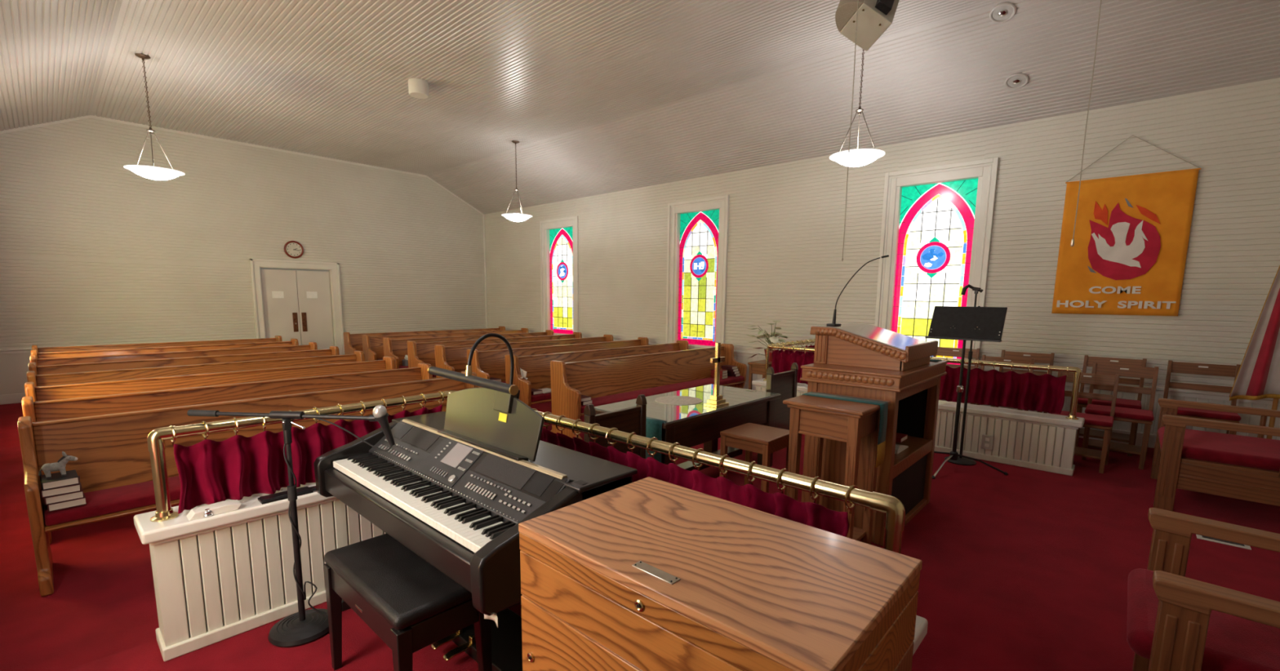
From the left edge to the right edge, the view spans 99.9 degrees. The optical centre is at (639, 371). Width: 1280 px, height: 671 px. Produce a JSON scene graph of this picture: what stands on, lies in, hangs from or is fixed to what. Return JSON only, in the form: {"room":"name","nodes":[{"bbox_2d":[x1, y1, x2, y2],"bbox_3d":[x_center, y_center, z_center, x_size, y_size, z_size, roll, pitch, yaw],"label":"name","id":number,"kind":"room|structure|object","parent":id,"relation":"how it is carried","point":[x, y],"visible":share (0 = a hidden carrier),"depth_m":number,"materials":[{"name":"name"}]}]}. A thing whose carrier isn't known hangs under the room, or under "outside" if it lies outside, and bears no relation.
{"room":"house of worship","nodes":[
{"label":"house of worship","id":0,"kind":"room"},
{"bbox_2d":[0,118,485,395],"bbox_3d":[-6.716,-2.014,10.535,0.260,4.460,8.400,8,11,42],"label":"wall","id":1,"kind":"structure","parent":0,"point":[95,251],"depth_m":9.23,"materials":[{"name":"paint"}]},
{"bbox_2d":[0,392,25,404],"bbox_3d":[-6.642,0.041,10.717,0.018,0.140,8.180,8,11,42],"label":"baseboard","id":2,"kind":"structure","parent":1,"relation":"attached to","point":[15,397],"depth_m":7.89,"materials":[{"name":"paint"}]},
{"bbox_2d":[0,338,242,354],"bbox_3d":[-6.623,-0.653,10.625,0.030,0.071,8.200,8,11,42],"label":"trim","id":3,"kind":"structure","parent":1,"relation":"attached to","point":[21,349],"depth_m":7.90,"materials":[{"name":"paint"}]},
{"bbox_2d":[0,115,484,215],"bbox_3d":[-6.592,-3.800,10.192,0.022,0.725,8.200,8,11,42],"label":"trim","id":4,"kind":"structure","parent":1,"relation":"attached to","point":[86,117],"depth_m":9.26,"materials":[{"name":"paint"}]},
{"bbox_2d":[284,240,303,258],"bbox_3d":[-6.647,-2.339,10.334,0.040,0.334,0.334,8,11,42],"label":"wall clock","id":5,"kind":"object","parent":1,"relation":"attached to","point":[293,249],"visible":1,"depth_m":10.32,"materials":[{"name":"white plastic"}]},
{"bbox_2d":[249,258,344,355],"bbox_3d":[-6.702,-1.018,10.595,0.200,2.270,1.500,8,11,42],"label":"door","id":6,"kind":"structure","parent":1,"relation":"in","point":[319,320],"depth_m":10.54,"materials":[{"name":"paint"}]},
{"bbox_2d":[482,214,487,328],"bbox_3d":[-3.863,-2.067,13.476,0.035,3.620,0.035,8,11,42],"label":"trim","id":7,"kind":"structure","parent":1,"relation":"attached to","point":[483,215],"depth_m":13.40,"materials":[{"name":"paint"}]},
{"bbox_2d":[0,401,584,670],"bbox_3d":[-3.222,0.631,7.670,9.650,0.120,8.600,8,11,42],"label":"floor","id":8,"kind":"structure","parent":0,"point":[102,604],"depth_m":3.02,"materials":[{"name":"red carpet"}]},
{"bbox_2d":[31,335,282,352],"bbox_3d":[-7.061,-0.013,8.191,0.520,0.930,2.842,8,11,42],"label":"pew","id":9,"kind":"object","parent":8,"relation":"on","point":[277,338],"visible":0.25,"depth_m":8.07,"materials":[{"name":"brown wood"}]},
{"bbox_2d":[31,338,298,359],"bbox_3d":[-6.407,0.076,7.601,0.520,0.930,2.842,8,11,42],"label":"pew","id":10,"kind":"object","parent":8,"relation":"on","point":[293,341],"visible":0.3,"depth_m":7.47,"materials":[{"name":"brown wood"}]},
{"bbox_2d":[29,342,317,365],"bbox_3d":[-5.752,0.164,7.013,0.520,0.930,2.842,8,11,42],"label":"pew","id":11,"kind":"object","parent":8,"relation":"on","point":[312,345],"visible":0.27,"depth_m":6.86,"materials":[{"name":"brown wood"}]},
{"bbox_2d":[28,346,339,374],"bbox_3d":[-5.098,0.253,6.423,0.520,0.930,2.842,8,11,42],"label":"pew","id":12,"kind":"object","parent":8,"relation":"on","point":[334,350],"visible":0.28,"depth_m":6.25,"materials":[{"name":"brown wood"}]},
{"bbox_2d":[26,351,364,386],"bbox_3d":[-4.443,0.342,5.835,0.520,0.930,2.842,8,11,42],"label":"pew","id":13,"kind":"object","parent":8,"relation":"on","point":[358,356],"visible":0.3,"depth_m":5.64,"materials":[{"name":"brown wood"}]},
{"bbox_2d":[24,355,395,402],"bbox_3d":[-3.788,0.430,5.246,0.520,0.930,2.842,8,11,42],"label":"pew","id":14,"kind":"object","parent":8,"relation":"on","point":[46,393],"visible":0.2,"depth_m":5.02,"materials":[{"name":"brown wood"}]},
{"bbox_2d":[21,363,432,543],"bbox_3d":[-3.134,0.519,4.657,0.520,0.930,2.842,8,11,42],"label":"pew","id":15,"kind":"object","parent":8,"relation":"on","point":[68,408],"visible":0.23,"depth_m":4.38,"materials":[{"name":"brown wood"}]},
{"bbox_2d":[17,371,477,596],"bbox_3d":[-2.479,0.607,4.068,0.520,0.930,2.842,8,11,42],"label":"pew","id":16,"kind":"object","parent":8,"relation":"on","point":[113,465],"visible":0.48,"depth_m":3.33,"materials":[{"name":"brown wood"}]},
{"bbox_2d":[45,491,86,511],"bbox_3d":[-3.252,0.729,3.046,0.200,0.040,0.148,7,10,39],"label":"hymnal","id":17,"kind":"object","parent":16,"relation":"on","point":[68,504],"visible":0.52,"depth_m":2.98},
{"bbox_2d":[44,484,84,505],"bbox_3d":[-3.255,0.689,3.038,0.200,0.040,0.148,7,10,41],"label":"hymnal","id":18,"kind":"object","parent":17,"relation":"on","point":[77,495],"visible":0.59,"depth_m":2.97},
{"bbox_2d":[40,475,80,497],"bbox_3d":[-3.260,0.648,3.032,0.200,0.040,0.148,8,11,44],"label":"hymnal","id":19,"kind":"object","parent":18,"relation":"on","point":[76,487],"visible":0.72,"depth_m":2.97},
{"bbox_2d":[40,469,79,489],"bbox_3d":[-3.263,0.608,3.024,0.190,0.040,0.140,7,10,40],"label":"hymnal","id":20,"kind":"object","parent":19,"relation":"on","point":[56,480],"visible":0.94,"depth_m":2.98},
{"bbox_2d":[38,451,77,479],"bbox_3d":[-3.256,0.520,3.011,0.051,0.136,0.157,8,11,42],"label":"donkey","id":21,"kind":"object","parent":20,"relation":"on","point":[60,465],"visible":1,"depth_m":3.00,"materials":[{"name":"grey plastic"}]},
{"bbox_2d":[44,475,180,525],"bbox_3d":[-2.432,0.661,4.031,0.345,0.077,2.732,8,11,42],"label":"cushion","id":22,"kind":"object","parent":16,"relation":"on","point":[119,498],"depth_m":3.17,"materials":[{"name":"fabric"}]},
{"bbox_2d":[343,326,505,354],"bbox_3d":[-4.340,-0.437,11.475,0.520,0.930,3.480,8,11,42],"label":"pew","id":23,"kind":"object","parent":8,"relation":"on","point":[352,342],"visible":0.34,"depth_m":10.72,"materials":[{"name":"brown wood"}]},
{"bbox_2d":[361,328,528,361],"bbox_3d":[-3.674,-0.347,10.876,0.520,0.930,3.480,8,11,42],"label":"pew","id":24,"kind":"object","parent":8,"relation":"on","point":[372,346],"visible":0.32,"depth_m":9.98,"materials":[{"name":"brown wood"}]},
{"bbox_2d":[382,329,553,368],"bbox_3d":[-3.008,-0.257,10.277,0.520,0.930,3.480,8,11,42],"label":"pew","id":25,"kind":"object","parent":8,"relation":"on","point":[397,348],"visible":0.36,"depth_m":9.36,"materials":[{"name":"brown wood"}]},
{"bbox_2d":[407,332,582,378],"bbox_3d":[-2.342,-0.167,9.678,0.520,0.930,3.480,8,11,42],"label":"pew","id":26,"kind":"object","parent":8,"relation":"on","point":[417,353],"visible":0.3,"depth_m":8.83,"materials":[{"name":"brown wood"}]},
{"bbox_2d":[434,334,613,377],"bbox_3d":[-1.677,-0.077,9.079,0.520,0.930,3.480,8,11,42],"label":"pew","id":27,"kind":"object","parent":8,"relation":"on","point":[454,358],"visible":0.34,"depth_m":8.28,"materials":[{"name":"brown wood"}]},
{"bbox_2d":[466,337,648,387],"bbox_3d":[-1.011,0.013,8.480,0.520,0.930,3.480,8,11,42],"label":"pew","id":28,"kind":"object","parent":8,"relation":"on","point":[488,364],"visible":0.28,"depth_m":7.81,"materials":[{"name":"brown wood"}]},
{"bbox_2d":[504,340,688,407],"bbox_3d":[-0.345,0.103,7.881,0.520,0.930,3.480,8,11,42],"label":"pew","id":29,"kind":"object","parent":8,"relation":"on","point":[537,367],"visible":0.4,"depth_m":7.06,"materials":[{"name":"brown wood"}]},
{"bbox_2d":[531,392,551,401],"bbox_3d":[-0.298,0.157,7.844,0.345,0.077,3.370,8,11,42],"label":"cushion","id":30,"kind":"object","parent":29,"relation":"on","point":[542,397],"depth_m":6.62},
{"bbox_2d":[550,343,746,439],"bbox_3d":[0.320,0.193,7.282,0.520,0.930,3.480,8,11,42],"label":"pew","id":31,"kind":"object","parent":8,"relation":"on","point":[620,379],"visible":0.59,"depth_m":6.90,"materials":[{"name":"brown wood"}]},
{"bbox_2d":[580,375,744,413],"bbox_3d":[0.368,0.247,7.245,0.345,0.077,3.370,8,11,42],"label":"cushion","id":32,"kind":"object","parent":31,"relation":"on","point":[620,395],"depth_m":7.08,"materials":[{"name":"fabric"}]},
{"bbox_2d":[66,434,1279,670],"bbox_3d":[1.901,1.234,3.049,5.800,0.300,8.600,8,11,42],"label":"platform","id":33,"kind":"object","parent":8,"relation":"on","point":[1024,569],"visible":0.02,"depth_m":2.97,"materials":[{"name":"red carpet"}]},
{"bbox_2d":[133,482,386,661],"bbox_3d":[-1.500,0.811,2.707,0.260,0.560,1.470,8,11,42],"label":"wall","id":34,"kind":"structure","parent":33,"relation":"on","point":[219,577],"depth_m":2.31,"materials":[{"name":"paint"}]},
{"bbox_2d":[186,499,240,520],"bbox_3d":[-1.776,0.573,2.244,0.070,0.030,0.173,8,11,42],"label":"pile","id":35,"kind":"object","parent":34,"relation":"on","point":[221,507],"visible":0.99,"depth_m":2.23,"materials":[{"name":"white paper"}]},
{"bbox_2d":[257,486,313,504],"bbox_3d":[-1.599,0.556,2.431,0.070,0.016,0.200,8,11,42],"label":"case","id":36,"kind":"object","parent":34,"relation":"on","point":[305,490],"visible":0.95,"depth_m":2.40,"materials":[{"name":"plastic"}]},
{"bbox_2d":[186,409,377,647],"bbox_3d":[-1.484,0.652,2.306,0.768,0.986,0.256,-2,8,-16],"label":"microphone stand","id":37,"kind":"object","parent":33,"relation":"on","point":[303,627],"visible":0.96,"depth_m":2.28,"materials":[{"name":"black metal"}]},
{"bbox_2d":[283,417,392,616],"bbox_3d":[-1.276,0.638,2.325,0.449,0.924,0.048,0,8,-5],"label":"microphone cable","id":38,"kind":"object","parent":37,"relation":"attached to","point":[304,592],"visible":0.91,"depth_m":2.29,"materials":[{"name":"black rubber"}]},
{"bbox_2d":[372,404,395,445],"bbox_3d":[-1.073,0.228,2.254,0.056,0.179,0.079,8,11,42],"label":"microphone","id":39,"kind":"object","parent":37,"relation":"attached to","point":[380,411],"visible":1,"depth_m":2.24,"materials":[{"name":"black metal"}]},
{"bbox_2d":[372,404,388,420],"bbox_3d":[-1.079,0.170,2.239,0.056,0.062,0.060,8,11,42],"label":"grille","id":40,"kind":"object","parent":39,"relation":"attached to","point":[380,411],"depth_m":2.22,"materials":[{"name":"silver metal"}]},
{"bbox_2d":[323,533,492,670],"bbox_3d":[-0.875,0.951,2.008,0.650,0.488,0.330,8,11,42],"label":"piano bench","id":41,"kind":"object","parent":33,"relation":"on","point":[407,602],"visible":0.74,"depth_m":1.85,"materials":[{"name":"black leather"}]},
{"bbox_2d":[313,387,637,670],"bbox_3d":[-0.739,0.620,2.203,1.398,1.092,0.638,8,11,42],"label":"digital piano","id":42,"kind":"object","parent":33,"relation":"on","point":[455,487],"visible":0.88,"depth_m":2.01,"materials":[{"name":"plastic"}]},
{"bbox_2d":[401,426,440,450],"bbox_3d":[-0.978,0.297,2.400,0.240,0.056,0.071,8,11,42],"label":"speaker grille","id":43,"kind":"object","parent":42,"relation":"attached to","point":[417,437],"depth_m":2.39,"materials":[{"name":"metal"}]},
{"bbox_2d":[427,333,519,413],"bbox_3d":[-0.535,0.018,2.001,0.553,0.319,0.255,8,11,42],"label":"lamp","id":44,"kind":"object","parent":42,"relation":"on","point":[505,393],"visible":0.96,"depth_m":1.98,"materials":[{"name":"black metal"}]},
{"bbox_2d":[474,453,536,489],"bbox_3d":[-0.497,0.362,1.968,0.300,0.056,0.071,8,11,42],"label":"speaker grille","id":45,"kind":"object","parent":42,"relation":"attached to","point":[507,472],"depth_m":1.96,"materials":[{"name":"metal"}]},
{"bbox_2d":[583,394,647,458],"bbox_3d":[-0.281,0.575,3.412,0.437,0.860,0.484,8,11,42],"label":"chair","id":46,"kind":"object","parent":33,"relation":"on","point":[633,419],"visible":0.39,"depth_m":3.28,"materials":[{"name":"brown wood"}]},
{"bbox_2d":[594,383,781,471],"bbox_3d":[0.422,0.552,4.399,0.740,0.650,1.580,8,11,42],"label":"table","id":47,"kind":"object","parent":33,"relation":"on","point":[687,425],"visible":0.59,"depth_m":4.17,"materials":[{"name":"brown wood"}]},
{"bbox_2d":[645,416,666,462],"bbox_3d":[0.070,0.496,3.664,0.245,0.356,0.058,8,11,42],"label":"table cloth","id":48,"kind":"object","parent":47,"relation":"hanging from","point":[653,425],"visible":0.43,"depth_m":3.60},
{"bbox_2d":[654,395,702,404],"bbox_3d":[0.309,0.232,4.323,0.380,0.003,0.378,8,11,42],"label":"doily","id":49,"kind":"object","parent":47,"relation":"on","point":[672,400],"visible":1,"depth_m":4.31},
{"bbox_2d":[703,342,728,408],"bbox_3d":[0.588,0.023,4.098,0.120,0.485,0.170,8,11,42],"label":"cross","id":50,"kind":"object","parent":47,"relation":"on","point":[716,401],"visible":1,"depth_m":4.08,"materials":[{"name":"gold metal"}]},
{"bbox_2d":[518,476,922,670],"bbox_3d":[0.147,0.840,1.292,0.779,0.924,0.488,8,11,42],"label":"base cabinet","id":51,"kind":"object","parent":33,"relation":"on","point":[646,574],"visible":1,"depth_m":1.12,"materials":[{"name":"brown wood"}]},
{"bbox_2d":[719,422,789,495],"bbox_3d":[0.849,0.689,3.917,0.390,0.520,0.400,8,11,42],"label":"stool","id":52,"kind":"object","parent":33,"relation":"on","point":[765,440],"visible":0.7,"depth_m":3.80,"materials":[{"name":"brown wood"}]},
{"bbox_2d":[765,362,798,430],"bbox_3d":[1.185,0.347,5.173,0.437,0.860,0.514,8,11,42],"label":"chair","id":53,"kind":"object","parent":33,"relation":"on","point":[784,384],"visible":0.44,"depth_m":5.03,"materials":[{"name":"brown wood"}]},
{"bbox_2d":[782,391,890,544],"bbox_3d":[1.114,0.611,3.118,0.450,0.900,0.430,8,11,42],"label":"side table","id":54,"kind":"object","parent":33,"relation":"on","point":[820,418],"visible":0.71,"depth_m":3.00,"materials":[{"name":"brown wood"}]},
{"bbox_2d":[801,391,888,467],"bbox_3d":[1.179,0.328,3.145,0.462,0.354,0.120,8,11,42],"label":"table runner","id":55,"kind":"object","parent":54,"relation":"on","point":[883,405],"visible":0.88,"depth_m":3.01,"materials":[{"name":"green fabric"}]},
{"bbox_2d":[852,526,866,540],"bbox_3d":[1.111,0.945,3.164,0.330,0.025,0.310,8,11,42],"label":"shelf","id":56,"kind":"object","parent":54,"relation":"attached to","point":[858,533],"depth_m":3.13,"materials":[{"name":"brown wood"}]},
{"bbox_2d":[800,323,947,546],"bbox_3d":[1.591,0.338,3.696,0.640,1.292,1.049,8,11,42],"label":"pulpit","id":57,"kind":"object","parent":33,"relation":"on","point":[868,361],"visible":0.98,"depth_m":3.42,"materials":[{"name":"brown wood"}]},
{"bbox_2d":[826,254,888,326],"bbox_3d":[1.464,-0.552,3.651,0.458,0.479,0.096,-3,9,-23],"label":"gooseneck microphone","id":58,"kind":"object","parent":57,"relation":"on","point":[833,322],"visible":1,"depth_m":3.60,"materials":[{"name":"black metal"}]},
{"bbox_2d":[894,444,908,453],"bbox_3d":[1.674,0.491,3.624,0.190,0.050,0.239,8,11,42],"label":"pile","id":59,"kind":"object","parent":57,"relation":"on","point":[899,448],"visible":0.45,"depth_m":3.51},
{"bbox_2d":[895,432,907,443],"bbox_3d":[1.704,0.442,3.673,0.190,0.030,0.150,8,11,42],"label":"hymnal","id":60,"kind":"object","parent":59,"relation":"on","point":[900,437],"visible":0.44,"depth_m":3.61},
{"bbox_2d":[893,435,932,478],"bbox_3d":[1.614,0.544,3.704,0.506,0.082,0.895,8,11,42],"label":"shelf","id":61,"kind":"object","parent":57,"relation":"attached to","point":[918,446],"depth_m":3.60,"materials":[{"name":"brown wood"}]},
{"bbox_2d":[751,378,1084,475],"bbox_3d":[2.607,0.492,5.646,3.140,0.475,0.250,8,11,42],"label":"wall","id":62,"kind":"structure","parent":33,"relation":"on","point":[1044,442],"depth_m":4.86,"materials":[{"name":"paint"}]},
{"bbox_2d":[981,434,993,449],"bbox_3d":[3.211,0.654,4.974,0.090,0.130,0.020,8,11,42],"label":"wall outlet","id":63,"kind":"object","parent":62,"relation":"attached to","point":[987,442],"visible":1,"depth_m":4.97,"materials":[{"name":"plastic"}]},
{"bbox_2d":[912,614,928,655],"bbox_3d":[-0.122,0.881,2.310,2.389,0.560,0.210,8,11,42],"label":"wall","id":64,"kind":"structure","parent":33,"relation":"on","point":[921,626],"depth_m":1.51,"materials":[{"name":"paint"}]},
{"bbox_2d":[146,391,905,553],"bbox_3d":[-0.615,0.471,1.837,2.490,0.371,1.370,8,11,42],"label":"railing","id":65,"kind":"object","parent":64,"relation":"on","point":[893,508],"visible":0.66,"depth_m":2.13,"materials":[{"name":"metal"}]},
{"bbox_2d":[168,391,444,513],"bbox_3d":[-1.511,0.351,2.618,0.121,0.376,1.168,8,11,42],"label":"curtain","id":66,"kind":"object","parent":65,"relation":"hanging from","point":[236,467],"visible":0.55,"depth_m":2.41,"materials":[{"name":"fabric"}]},
{"bbox_2d":[532,408,857,537],"bbox_3d":[-0.197,0.406,2.312,2.203,0.373,0.124,8,11,42],"label":"curtain","id":67,"kind":"object","parent":65,"relation":"hanging from","point":[815,515],"visible":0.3,"depth_m":1.91,"materials":[{"name":"fabric"}]},
{"bbox_2d":[933,346,980,403],"bbox_3d":[3.654,0.181,6.372,0.484,0.914,0.491,8,11,42],"label":"chair","id":68,"kind":"object","parent":33,"relation":"on","point":[941,351],"visible":0.09,"depth_m":6.47,"materials":[{"name":"brown wood"}]},
{"bbox_2d":[944,284,983,465],"bbox_3d":[2.962,0.030,4.852,0.256,1.614,0.256,8,11,42],"label":"microphone stand","id":69,"kind":"object","parent":33,"relation":"on","point":[961,460],"visible":0.82,"depth_m":4.86,"materials":[{"name":"black metal"}]},
{"bbox_2d":[924,306,1008,479],"bbox_3d":[2.692,0.172,4.552,0.761,1.427,0.619,8,11,42],"label":"music stand","id":70,"kind":"object","parent":33,"relation":"on","point":[948,322],"visible":0.98,"depth_m":4.58,"materials":[{"name":"black metal"}]},
{"bbox_2d":[970,355,1035,411],"bbox_3d":[3.765,0.300,5.628,0.468,0.884,0.475,8,11,42],"label":"chair","id":71,"kind":"object","parent":33,"relation":"on","point":[984,357],"visible":0.15,"depth_m":5.71,"materials":[{"name":"brown wood"}]},
{"bbox_2d":[990,350,1054,413],"bbox_3d":[4.172,0.251,5.906,0.484,0.914,0.491,8,11,42],"label":"chair","id":72,"kind":"object","parent":33,"relation":"on","point":[1039,357],"visible":0.18,"depth_m":5.98,"materials":[{"name":"brown wood"}]},
{"bbox_2d":[1051,371,1119,473],"bbox_3d":[3.992,0.435,4.870,0.439,0.829,0.445,8,11,42],"label":"chair","id":73,"kind":"object","parent":33,"relation":"on","point":[1091,420],"visible":0.56,"depth_m":4.83,"materials":[{"name":"brown wood"}]},
{"bbox_2d":[1051,410,1113,426],"bbox_3d":[3.964,0.419,4.837,0.439,0.042,0.361,8,11,42],"label":"cushion","id":74,"kind":"object","parent":73,"relation":"on","point":[1091,420],"depth_m":4.70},
{"bbox_2d":[1075,355,1146,456],"bbox_3d":[4.715,0.325,5.417,0.484,0.914,0.491,8,11,42],"label":"chair","id":75,"kind":"object","parent":33,"relation":"on","point":[1088,361],"visible":0.61,"depth_m":5.40,"materials":[{"name":"brown wood"}]},
{"bbox_2d":[1077,397,1142,408],"bbox_3d":[4.684,0.306,5.380,0.484,0.046,0.398,8,11,42],"label":"cushion","id":76,"kind":"object","parent":75,"relation":"on","point":[1128,403],"depth_m":5.28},
{"bbox_2d":[1081,362,1159,469],"bbox_3d":[4.453,0.394,5.009,0.468,0.884,0.475,8,11,42],"label":"chair","id":77,"kind":"object","parent":33,"relation":"on","point":[1146,417],"visible":0.87,"depth_m":5.00,"materials":[{"name":"brown wood"}]},
{"bbox_2d":[1084,404,1154,421],"bbox_3d":[4.423,0.376,4.973,0.468,0.045,0.385,8,11,42],"label":"cushion","id":78,"kind":"object","parent":77,"relation":"on","point":[1123,414],"depth_m":4.88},
{"bbox_2d":[1163,360,1241,435],"bbox_3d":[5.185,0.388,4.995,0.484,0.914,0.491,8,11,42],"label":"chair","id":79,"kind":"object","parent":33,"relation":"on","point":[1230,371],"visible":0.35,"depth_m":5.03,"materials":[{"name":"brown wood"}]},
{"bbox_2d":[1177,406,1241,421],"bbox_3d":[5.154,0.370,4.957,0.484,0.046,0.398,8,11,42],"label":"cushion","id":80,"kind":"object","parent":79,"relation":"on","point":[1182,411],"depth_m":4.81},
{"bbox_2d":[1126,507,1279,670],"bbox_3d":[1.972,0.762,1.649,0.695,1.020,0.746,8,11,42],"label":"armchair","id":81,"kind":"object","parent":33,"relation":"on","point":[1175,621],"visible":1,"depth_m":1.59,"materials":[{"name":"brown wood"}]},
{"bbox_2d":[1126,568,1279,670],"bbox_3d":[1.949,0.849,1.681,0.635,0.090,0.598,8,11,42],"label":"cushion","id":82,"kind":"object","parent":81,"relation":"on","point":[1233,642],"depth_m":1.66,"materials":[{"name":"fabric"}]},
{"bbox_2d":[1150,398,1279,511],"bbox_3d":[4.371,0.482,3.863,0.950,1.020,0.976,8,11,42],"label":"armchair","id":83,"kind":"object","parent":33,"relation":"on","point":[1246,468],"visible":0.99,"depth_m":3.75,"materials":[{"name":"brown wood"}]},
{"bbox_2d":[1157,426,1279,471],"bbox_3d":[4.355,0.570,3.889,0.870,0.090,0.828,8,11,42],"label":"cushion","id":84,"kind":"object","parent":83,"relation":"on","point":[1260,453],"depth_m":3.77,"materials":[{"name":"fabric"}]},
{"bbox_2d":[1195,533,1251,550],"bbox_3d":[3.655,1.052,3.379,0.230,0.009,0.170,8,11,42],"label":"floor register","id":85,"kind":"object","parent":33,"relation":"on","point":[1198,536],"visible":0.37,"depth_m":3.33,"materials":[{"name":"paint"}]},
{"bbox_2d":[1229,265,1279,439],"bbox_3d":[5.358,-0.315,4.523,0.441,2.440,0.310,3,8,18],"label":"flag","id":86,"kind":"object","parent":33,"relation":"on","point":[1258,376],"visible":0.9,"depth_m":4.57,"materials":[{"name":"red fabric"}]},
{"bbox_2d":[747,360,771,389],"bbox_3d":[1.681,0.273,7.244,0.300,0.810,0.440,8,11,42],"label":"plant stand","id":87,"kind":"object","parent":8,"relation":"on","point":[758,367],"visible":0.4,"depth_m":7.10,"materials":[{"name":"brown wood"}]},
{"bbox_2d":[746,320,787,361],"bbox_3d":[1.780,-0.412,7.284,0.667,0.540,0.648,8,11,42],"label":"potted plant","id":88,"kind":"object","parent":87,"relation":"on","point":[773,339],"visible":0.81,"depth_m":7.27,"materials":[{"name":"green plant"}]},
{"bbox_2d":[0,0,1279,214],"bbox_3d":[-1.329,-3.180,5.445,14.550,0.920,8.500,8,11,42],"label":"ceiling","id":89,"kind":"structure","parent":0,"point":[597,97],"depth_m":6.04,"materials":[{"name":"paint"}]},
{"bbox_2d":[123,53,185,180],"bbox_3d":[-5.653,-2.911,6.202,0.536,1.353,0.536,8,11,42],"label":"pendant light","id":90,"kind":"object","parent":89,"relation":"hanging from","point":[155,173],"visible":1,"depth_m":6.17,"materials":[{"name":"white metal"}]},
{"bbox_2d":[408,78,428,98],"bbox_3d":[-2.790,-3.559,6.777,0.236,0.165,0.236,8,11,42],"label":"smoke detector","id":91,"kind":"object","parent":89,"relation":"attached to","point":[418,88],"visible":1,"depth_m":6.69,"materials":[{"name":"paint"}]},
{"bbox_2d":[501,140,532,222],"bbox_3d":[-2.169,-3.321,9.441,0.536,1.353,0.536,8,11,42],"label":"pendant light","id":92,"kind":"object","parent":89,"relation":"hanging from","point":[515,217],"visible":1,"depth_m":9.40,"materials":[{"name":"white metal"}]},
{"bbox_2d":[841,0,858,261],"bbox_3d":[1.434,-1.955,3.615,0.012,2.387,0.012,8,11,42],"label":"pull cord","id":93,"kind":"object","parent":89,"relation":"hanging from","point":[858,0],"visible":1,"depth_m":3.66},
{"bbox_2d":[829,49,884,167],"bbox_3d":[2.239,-2.757,5.470,0.536,1.288,0.536,8,11,42],"label":"pendant light","id":94,"kind":"object","parent":89,"relation":"hanging from","point":[859,157],"visible":0.84,"depth_m":5.44,"materials":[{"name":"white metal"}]},
{"bbox_2d":[989,2,1016,22],"bbox_3d":[3.310,-3.272,4.910,0.193,0.101,0.203,-2,8,-15],"label":"recessed light","id":95,"kind":"object","parent":89,"relation":"in","point":[1003,12],"visible":1,"depth_m":4.90,"materials":[{"name":"paint"}]},
{"bbox_2d":[1004,72,1029,88],"bbox_3d":[3.863,-2.976,5.518,0.193,0.101,0.203,-2,8,-15],"label":"recessed light","id":96,"kind":"object","parent":89,"relation":"in","point":[1019,80],"visible":1,"depth_m":5.50,"materials":[{"name":"paint"}]},
{"bbox_2d":[1070,0,1102,246],"bbox_3d":[2.864,-1.958,3.394,0.020,2.290,0.020,8,11,42],"label":"pull cord","id":97,"kind":"object","parent":89,"relation":"hanging from","point":[1072,244],"visible":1,"depth_m":3.45,"materials":[{"name":"fabric"}]},
{"bbox_3d":[1.797,-2.985,3.802,0.023,0.390,0.024,8,11,42],"label":"hanger","id":98,"kind":"object","parent":89,"relation":"hanging from","visible":0},
{"bbox_2d":[835,0,899,51],"bbox_3d":[1.612,-2.613,3.786,0.362,0.422,0.330,27,-20,-11],"label":"speaker","id":99,"kind":"object","parent":98,"relation":"hanging from","point":[874,17],"visible":0.99,"depth_m":3.72},
{"bbox_2d":[835,0,863,31],"bbox_3d":[1.488,-2.651,3.797,0.115,0.392,0.247,27,-20,-11],"label":"grille","id":100,"kind":"object","parent":99,"relation":"attached to","point":[846,11],"depth_m":3.72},
{"bbox_2d":[770,338,814,367],"bbox_3d":[2.073,-0.188,7.103,0.120,0.437,1.361,8,11,42],"label":"railing","id":101,"kind":"object","parent":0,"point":[788,352],"visible":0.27,"depth_m":7.08,"materials":[{"name":"metal"}]},
{"bbox_2d":[484,77,1279,439],"bbox_3d":[1.459,-1.345,8.820,14.550,3.780,0.160,8,11,42],"label":"wall","id":102,"kind":"structure","parent":0,"point":[786,221],"depth_m":6.15,"materials":[{"name":"paint"}]},
{"bbox_2d":[539,216,579,335],"bbox_3d":[-1.703,-1.986,11.573,1.270,2.508,0.155,8,11,42],"label":"window","id":103,"kind":"structure","parent":102,"relation":"in","point":[558,237],"depth_m":11.65,"materials":[{"name":"glass"}]},
{"bbox_2d":[665,195,729,349],"bbox_3d":[0.975,-1.624,9.164,1.270,2.508,0.155,8,11,42],"label":"window","id":104,"kind":"structure","parent":102,"relation":"in","point":[697,239],"depth_m":9.20,"materials":[{"name":"glass"}]},
{"bbox_2d":[528,332,1279,405],"bbox_3d":[1.385,-0.327,8.890,14.250,0.071,0.030,8,11,42],"label":"trim","id":105,"kind":"structure","parent":102,"relation":"attached to","point":[1159,390],"depth_m":5.29,"materials":[{"name":"paint"}]},
{"bbox_2d":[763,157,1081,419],"bbox_3d":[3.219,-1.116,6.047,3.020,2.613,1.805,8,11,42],"label":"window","id":106,"kind":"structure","parent":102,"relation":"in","point":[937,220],"depth_m":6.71,"materials":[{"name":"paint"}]},
{"bbox_2d":[743,382,1156,448],"bbox_3d":[1.378,0.278,8.974,14.250,0.320,0.030,8,11,42],"label":"baseboard","id":107,"kind":"structure","parent":102,"relation":"attached to","point":[1152,439],"depth_m":5.60,"materials":[{"name":"paint"}]},
{"bbox_2d":[1051,134,1200,315],"bbox_3d":[4.917,-1.476,5.483,1.010,1.786,0.026,8,11,42],"label":"banner","id":108,"kind":"object","parent":102,"relation":"attached to","point":[1127,256],"visible":0.99,"depth_m":5.47,"materials":[{"name":"fabric"}]},
{"bbox_2d":[772,344,1068,413],"bbox_3d":[2.631,0.034,5.559,2.794,0.441,0.128,8,11,42],"label":"curtain","id":109,"kind":"object","parent":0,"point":[1029,391],"visible":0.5,"depth_m":4.96,"materials":[{"name":"fabric"}]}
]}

